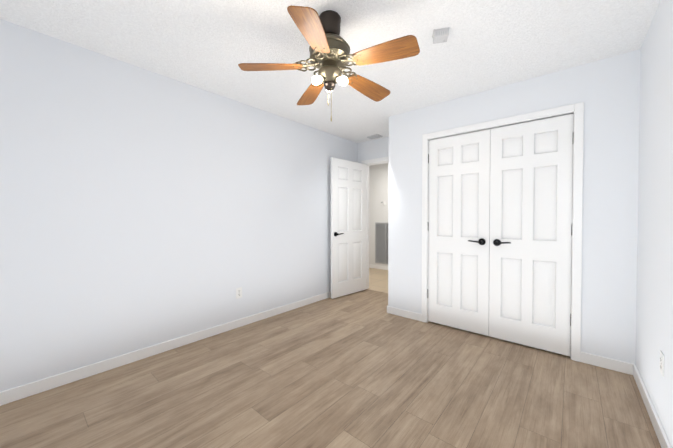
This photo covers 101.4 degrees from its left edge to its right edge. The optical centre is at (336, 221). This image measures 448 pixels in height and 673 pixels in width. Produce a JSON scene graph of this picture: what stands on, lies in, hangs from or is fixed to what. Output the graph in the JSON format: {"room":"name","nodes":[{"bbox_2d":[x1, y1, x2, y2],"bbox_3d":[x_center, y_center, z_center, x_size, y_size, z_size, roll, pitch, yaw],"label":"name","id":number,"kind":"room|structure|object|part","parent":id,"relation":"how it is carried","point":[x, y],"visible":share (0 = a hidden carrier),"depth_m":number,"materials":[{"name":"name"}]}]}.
{"room":"empty bedroom","nodes":[
{"label":"empty bedroom","id":0,"kind":"room"},
{"bbox_2d":[0,19,357,391],"bbox_3d":[-1.211,-0.074,2.885,0.120,2.430,4.680,1,1,40],"label":"wall","id":1,"kind":"structure","parent":0,"point":[141,208],"depth_m":2.26,"materials":[{"name":"white paint"}]},
{"bbox_2d":[0,291,330,405],"bbox_3d":[-1.161,1.099,2.860,0.013,0.085,4.680,1,1,40],"label":"baseboard","id":2,"kind":"structure","parent":1,"relation":"attached to","point":[29,389],"depth_m":2.25,"materials":[{"name":"white wood"}]},
{"bbox_2d":[236,287,241,298],"bbox_3d":[-1.054,0.769,2.983,0.008,0.114,0.070,1,1,40],"label":"electrical outlet","id":3,"kind":"object","parent":1,"relation":"attached to","point":[238,292],"visible":1,"depth_m":2.98,"materials":[{"name":"white plastic"}]},
{"bbox_2d":[0,0,659,142],"bbox_3d":[-0.071,-1.341,3.024,5.050,0.100,6.640,1,1,40],"label":"ceiling","id":4,"kind":"structure","parent":0,"point":[209,45],"depth_m":1.94,"materials":[{"name":"white paint"}]},
{"bbox_2d":[238,5,419,120],"bbox_3d":[-0.015,-0.948,1.730,1.056,0.649,1.050,1,1,40],"label":"ceiling fan","id":5,"kind":"object","parent":4,"relation":"hanging from","point":[330,59],"visible":1,"depth_m":1.65,"materials":[{"name":"brown wood"}]},
{"bbox_3d":[-0.400,-0.949,1.689,0.376,0.006,0.142,-4,14,-6],"label":"blade","id":6,"kind":"part","parent":5,"relation":"part of","materials":[{"name":"brown wood"}]},
{"bbox_3d":[-0.119,-0.945,1.373,0.142,0.006,0.376,13,7,11],"label":"blade","id":7,"kind":"part","parent":5,"relation":"part of","materials":[{"name":"brown wood"}]},
{"bbox_3d":[-0.187,-0.955,2.054,0.142,0.006,0.376,-15,3,-24],"label":"blade","id":8,"kind":"part","parent":5,"relation":"part of","materials":[{"name":"brown wood"}]},
{"bbox_3d":[0.226,-0.953,1.964,0.376,0.006,0.142,4,-15,-42],"label":"blade","id":9,"kind":"part","parent":5,"relation":"part of","materials":[{"name":"brown wood"}]},
{"bbox_3d":[0.268,-0.947,1.543,0.376,0.006,0.142,5,-10,30],"label":"blade","id":10,"kind":"part","parent":5,"relation":"part of","materials":[{"name":"brown wood"}]},
{"bbox_2d":[367,134,382,138],"bbox_3d":[0.583,-1.302,4.215,0.200,0.014,0.130,1,1,40],"label":"ceiling vent","id":11,"kind":"object","parent":4,"relation":"in","point":[374,136],"visible":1,"depth_m":4.21,"materials":[{"name":"grey metal"}]},
{"bbox_2d":[432,27,449,43],"bbox_3d":[0.699,-1.247,1.851,0.100,0.054,0.080,0,1,12],"label":"ceiling vent","id":12,"kind":"object","parent":4,"relation":"attached to","point":[441,35],"visible":1,"depth_m":1.82,"materials":[{"name":"grey plastic"}]},
{"bbox_2d":[0,268,660,447],"bbox_3d":[-0.071,1.168,3.062,5.050,0.060,6.640,1,1,40],"label":"floor","id":13,"kind":"structure","parent":0,"point":[362,369],"depth_m":1.84,"materials":[{"name":"brown wood"}]},
{"bbox_2d":[358,137,388,162],"bbox_3d":[0.929,-0.094,4.214,5.050,2.430,0.120,1,1,40],"label":"wall","id":14,"kind":"structure","parent":0,"point":[373,149],"depth_m":4.41,"materials":[{"name":"white paint"}]},
{"bbox_2d":[361,156,388,288],"bbox_3d":[0.793,0.058,4.323,0.889,2.122,0.138,1,1,40],"label":"door frame","id":15,"kind":"structure","parent":14,"relation":"attached to","point":[374,163],"depth_m":4.56,"materials":[{"name":"white wood"}]},
{"bbox_2d":[331,157,366,298],"bbox_3d":[0.186,0.088,4.259,0.168,2.035,0.770,1,1,40],"label":"entry door","id":16,"kind":"structure","parent":15,"relation":"attached to","point":[348,227],"depth_m":4.20,"materials":[{"name":"white wood"}]},
{"bbox_2d":[369,163,388,265],"bbox_3d":[1.737,-0.118,5.785,4.240,2.430,0.120,1,1,40],"label":"wall","id":17,"kind":"structure","parent":0,"point":[378,182],"depth_m":6.39,"materials":[{"name":"white paint"}]},
{"bbox_2d":[369,264,387,269],"bbox_3d":[1.694,1.055,5.752,4.000,0.085,0.013,1,1,40],"label":"baseboard","id":18,"kind":"structure","parent":17,"relation":"attached to","point":[378,267],"depth_m":6.36,"materials":[{"name":"white wood"}]},
{"bbox_2d":[375,222,387,264],"bbox_3d":[1.109,0.488,6.244,0.540,0.945,0.012,1,1,40],"label":"air vent","id":19,"kind":"object","parent":17,"relation":"in","point":[381,243],"visible":0.58,"depth_m":6.31,"materials":[{"name":"grey metal"}]},
{"bbox_2d":[388,115,396,307],"bbox_3d":[0.927,-0.086,3.657,0.120,2.430,0.730,1,1,40],"label":"wall","id":20,"kind":"structure","parent":0,"point":[392,242],"depth_m":3.38,"materials":[{"name":"white paint"}]},
{"bbox_2d":[397,49,640,363],"bbox_3d":[1.529,-0.072,2.742,1.985,2.430,0.120,1,1,40],"label":"wall","id":21,"kind":"structure","parent":0,"point":[606,91],"depth_m":2.21,"materials":[{"name":"white paint"}]},
{"bbox_2d":[427,129,490,335],"bbox_3d":[1.256,0.108,2.899,0.624,2.035,0.095,1,1,40],"label":"closet door","id":22,"kind":"structure","parent":21,"relation":"in","point":[458,232],"depth_m":2.89,"materials":[{"name":"white wood"}]},
{"bbox_2d":[421,102,583,361],"bbox_3d":[1.533,0.103,2.741,1.275,2.080,0.124,1,1,40],"label":"door frame","id":23,"kind":"structure","parent":21,"relation":"attached to","point":[546,117],"depth_m":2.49,"materials":[{"name":"white wood"}]},
{"bbox_2d":[388,306,632,374],"bbox_3d":[1.435,1.100,2.752,2.092,0.085,0.013,1,1,40],"label":"baseboard","id":24,"kind":"structure","parent":21,"relation":"attached to","point":[609,363],"depth_m":2.20,"materials":[{"name":"white wood"}]},
{"bbox_2d":[489,114,573,355],"bbox_3d":[1.732,0.114,2.492,0.624,2.035,0.095,1,1,40],"label":"closet door","id":25,"kind":"structure","parent":21,"relation":"in","point":[531,178],"depth_m":2.48,"materials":[{"name":"white wood"}]},
{"bbox_2d":[635,0,672,447],"bbox_3d":[1.246,-0.043,0.789,0.120,2.430,4.680,1,1,40],"label":"wall","id":26,"kind":"structure","parent":0,"point":[654,319],"depth_m":1.59,"materials":[{"name":"white paint"}]},
{"bbox_2d":[633,364,671,447],"bbox_3d":[0.958,1.133,0.572,0.013,0.085,3.950,1,1,40],"label":"baseboard","id":27,"kind":"structure","parent":26,"relation":"attached to","point":[658,428],"depth_m":1.59,"materials":[{"name":"white wood"}]},
{"bbox_2d":[660,351,664,376],"bbox_3d":[1.726,0.752,1.462,0.008,0.114,0.070,1,1,40],"label":"electrical outlet","id":28,"kind":"object","parent":26,"relation":"attached to","point":[662,358],"visible":1,"depth_m":1.45,"materials":[{"name":"white plastic"}]}
]}

